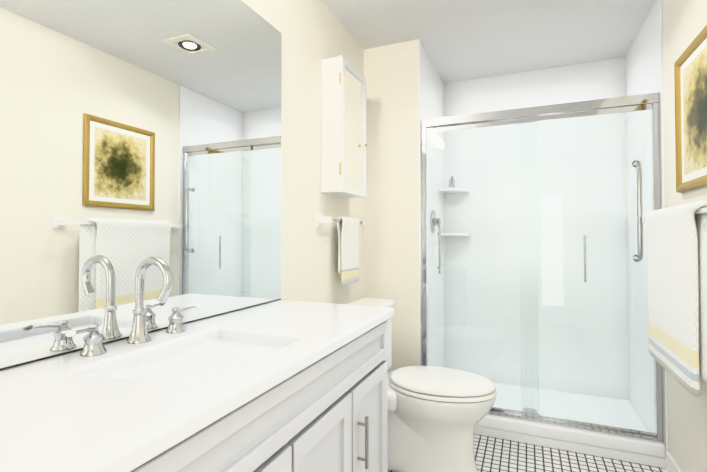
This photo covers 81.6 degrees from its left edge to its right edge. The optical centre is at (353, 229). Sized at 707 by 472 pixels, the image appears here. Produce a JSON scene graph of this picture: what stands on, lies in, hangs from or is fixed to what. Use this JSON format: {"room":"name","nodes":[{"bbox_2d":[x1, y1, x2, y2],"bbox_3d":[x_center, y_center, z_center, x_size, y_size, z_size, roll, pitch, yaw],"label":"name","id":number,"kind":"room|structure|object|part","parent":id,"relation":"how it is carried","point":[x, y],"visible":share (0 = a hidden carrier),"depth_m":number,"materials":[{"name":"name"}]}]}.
{"room":"bathroom","nodes":[
{"label":"bathroom","id":0,"kind":"room"},
{"bbox_2d":[1,0,363,370],"bbox_3d":[-0.700,-0.027,1.090,0.100,2.470,3.710,0,-1,23],"label":"wall","id":1,"kind":"structure","parent":0,"point":[315,33],"depth_m":2.08,"materials":[{"name":"white paint"}]},
{"bbox_2d":[0,299,280,370],"bbox_3d":[-0.629,0.295,1.113,0.006,0.004,1.557,0,-1,23],"label":"channel","id":2,"kind":"object","parent":1,"relation":"attached to","point":[121,339],"visible":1,"depth_m":1.08,"materials":[{"name":"grey metal"}]},
{"bbox_2d":[0,0,281,367],"bbox_3d":[-0.630,-0.304,1.124,0.005,1.195,1.557,0,-1,23],"label":"wall mirror","id":3,"kind":"object","parent":1,"relation":"attached to","point":[134,134],"visible":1,"depth_m":1.14,"materials":[{"name":"clear glass"}]},
{"bbox_2d":[315,213,364,284],"bbox_3d":[-0.055,0.113,2.376,0.083,0.394,0.545,0,-1,23],"label":"towel rail","id":4,"kind":"object","parent":1,"relation":"attached to","point":[348,246],"visible":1,"depth_m":2.33,"materials":[{"name":"silver metal"}]},
{"bbox_2d":[337,217,359,284],"bbox_3d":[-0.028,0.119,2.394,0.049,0.385,0.241,0,-1,23],"label":"towel","id":5,"kind":"object","parent":4,"relation":"hanging from","point":[348,228],"depth_m":2.35,"materials":[{"name":"white fabric"}]},
{"bbox_2d":[321,55,366,197],"bbox_3d":[-0.041,-0.560,2.343,0.142,0.724,0.361,0,-1,23],"label":"medicine cabinet","id":6,"kind":"object","parent":1,"relation":"attached to","point":[343,166],"visible":1,"depth_m":2.21,"materials":[{"name":"white paint"}]},
{"bbox_3d":[0.000,-0.560,2.329,0.020,0.724,0.354,0,-1,23],"label":"door","id":7,"kind":"part","parent":6,"relation":"part of","materials":[{"name":"white paint"}]},
{"bbox_3d":[0.005,-0.560,2.312,0.033,0.540,0.340,0,-1,23],"label":"knob","id":8,"kind":"part","parent":6,"relation":"part of","materials":[{"name":"white paint"}]},
{"bbox_2d":[364,39,418,370],"bbox_3d":[0.381,0.010,3.157,0.480,2.470,0.940,0,-1,23],"label":"wall","id":9,"kind":"structure","parent":0,"point":[391,236],"depth_m":2.70,"materials":[{"name":"white paint"}]},
{"bbox_2d":[321,0,655,82],"bbox_3d":[0.303,-1.285,1.199,1.880,0.050,4.650,0,-1,23],"label":"ceiling","id":10,"kind":"structure","parent":0,"point":[462,40],"depth_m":2.53,"materials":[{"name":"white paint"}]},
{"bbox_2d":[388,434,667,471],"bbox_3d":[0.303,1.234,1.154,1.880,0.050,4.650,0,-1,23],"label":"floor","id":11,"kind":"structure","parent":0,"point":[493,454],"depth_m":2.18,"materials":[{"name":"tile"}]},
{"bbox_2d":[0,256,393,471],"bbox_3d":[-0.378,0.637,0.997,0.553,1.138,1.563,0,-1,23],"label":"bathroom vanity","id":12,"kind":"object","parent":11,"relation":"on","point":[286,386],"visible":1,"depth_m":0.92,"materials":[{"name":"white stone"}]},
{"bbox_2d":[65,256,201,356],"bbox_3d":[-0.534,0.184,1.082,0.144,0.228,0.410,0,-1,23],"label":"faucet","id":13,"kind":"object","parent":12,"relation":"on","point":[139,342],"depth_m":1.08,"materials":[{"name":"silver metal"}]},
{"bbox_3d":[-0.167,0.410,0.906,0.019,0.140,1.490,0,-1,23],"label":"drawer","id":14,"kind":"part","parent":12,"relation":"part of","materials":[{"name":"white wood"}]},
{"bbox_3d":[-0.236,0.784,0.738,0.019,0.585,0.440,0,-1,23],"label":"door","id":15,"kind":"part","parent":12,"relation":"part of","materials":[{"name":"white wood"}]},
{"bbox_3d":[-0.080,0.791,1.106,0.019,0.585,0.340,0,-1,23],"label":"door","id":16,"kind":"part","parent":12,"relation":"part of","materials":[{"name":"white wood"}]},
{"bbox_3d":[0.057,0.796,1.429,0.019,0.585,0.340,0,-1,23],"label":"door","id":17,"kind":"part","parent":12,"relation":"part of","materials":[{"name":"white wood"}]},
{"bbox_2d":[346,298,496,471],"bbox_3d":[0.333,0.813,2.121,0.773,0.826,0.400,0,-1,23],"label":"toilet","id":18,"kind":"object","parent":11,"relation":"on","point":[436,415],"visible":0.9,"depth_m":1.98,"materials":[{"name":"ceramic"}]},
{"bbox_3d":[0.069,0.619,2.236,0.185,0.360,0.380,0,-1,23],"label":"tank","id":19,"kind":"part","parent":18,"relation":"part of","materials":[{"name":"ceramic"}]},
{"bbox_3d":[0.442,0.759,2.075,0.525,0.024,0.380,0,-1,23],"label":"lid","id":20,"kind":"part","parent":18,"relation":"part of","materials":[{"name":"plastic"}]},
{"bbox_3d":[0.444,0.785,2.074,0.530,0.022,0.386,0,-1,23],"label":"seat","id":21,"kind":"part","parent":18,"relation":"part of","materials":[{"name":"plastic"}]},
{"bbox_2d":[474,383,665,467],"bbox_3d":[1.180,1.180,2.740,1.282,0.115,0.828,0,-1,23],"label":"shower base","id":22,"kind":"object","parent":11,"relation":"on","point":[634,450],"visible":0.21,"depth_m":2.42,"materials":[{"name":"white"}]},
{"bbox_2d":[421,92,663,441],"bbox_3d":[1.041,0.196,2.428,1.281,1.840,0.127,0,-1,26],"label":"shower door","id":23,"kind":"structure","parent":22,"relation":"on","point":[642,99],"depth_m":2.37,"materials":[{"name":"clear glass"}]},
{"bbox_3d":[0.785,0.212,2.543,0.660,1.764,0.006,0,-1,23],"label":"panel","id":24,"kind":"part","parent":23,"relation":"part of","materials":[{"name":"clear glass"}]},
{"bbox_2d":[427,104,655,435],"bbox_3d":[1.040,0.210,2.427,1.220,1.764,0.026,0,-1,23],"label":"rails","id":25,"kind":"object","parent":23,"relation":"attached to","point":[530,119],"visible":0.83,"depth_m":2.37,"materials":[{"name":"silver metal"}]},
{"bbox_3d":[1.295,0.208,2.310,0.660,1.764,0.006,0,-1,23],"label":"panel","id":26,"kind":"part","parent":23,"relation":"part of","materials":[{"name":"clear glass"}]},
{"bbox_2d":[662,0,706,471],"bbox_3d":[1.122,-0.032,0.829,0.100,2.470,4.650,0,-1,23],"label":"wall","id":27,"kind":"structure","parent":0,"point":[684,23],"depth_m":1.93,"materials":[{"name":"white paint"}]},
{"bbox_2d":[666,451,681,471],"bbox_3d":[0.908,1.152,0.447,0.012,0.090,3.598,0,-1,23],"label":"baseboard","id":28,"kind":"structure","parent":27,"relation":"attached to","point":[671,465],"depth_m":2.04,"materials":[{"name":"white paint"}]},
{"bbox_2d":[642,201,706,396],"bbox_3d":[1.354,0.250,1.674,0.134,0.694,0.945,0,-1,23],"label":"towel","id":29,"kind":"object","parent":27,"relation":"attached to","point":[677,280],"visible":1,"depth_m":1.56,"materials":[{"name":"white fabric"}]},
{"bbox_2d":[674,25,706,192],"bbox_3d":[1.397,-0.482,1.650,0.026,0.610,0.550,0,-1,23],"label":"picture","id":30,"kind":"object","parent":27,"relation":"attached to","point":[690,77],"visible":1,"depth_m":1.74,"materials":[{"name":"gold metal"}]},
{"bbox_3d":[1.365,0.010,3.197,1.300,2.470,0.100,0,-1,23],"label":"wall","id":31,"kind":"structure","parent":0,"visible":0},
{"bbox_2d":[418,0,667,457],"bbox_3d":[1.182,0.003,2.765,1.299,2.469,0.838,0,-1,23],"label":"wall surround","id":32,"kind":"object","parent":31,"relation":"attached to","point":[637,69],"visible":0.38,"depth_m":3.06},
{"bbox_2d":[430,210,440,233],"bbox_3d":[0.605,-0.059,2.977,0.056,0.170,0.170,0,-1,23],"label":"shower valve","id":33,"kind":"object","parent":32,"relation":"attached to","point":[435,223],"depth_m":2.95,"materials":[{"name":"silver metal"}]},
{"bbox_2d":[439,188,469,192],"bbox_3d":[0.807,-0.315,3.261,0.210,0.022,0.210,0,-1,23],"label":"shower shelf","id":34,"kind":"object","parent":32,"relation":"attached to","point":[450,190],"depth_m":3.22,"materials":[{"name":"white plastic"}]},
{"bbox_2d":[449,176,454,187],"bbox_3d":[0.792,-0.380,3.300,0.048,0.108,0.047,0,-1,23],"label":"bottle","id":35,"kind":"object","parent":34,"relation":"on","point":[452,181],"depth_m":3.28,"materials":[{"name":"grey plastic"}]},
{"bbox_2d":[441,233,469,235],"bbox_3d":[0.807,0.035,3.255,0.210,0.022,0.210,0,-1,23],"label":"shower shelf","id":36,"kind":"object","parent":32,"relation":"attached to","point":[458,234],"depth_m":3.19,"materials":[{"name":"white plastic"}]}
]}

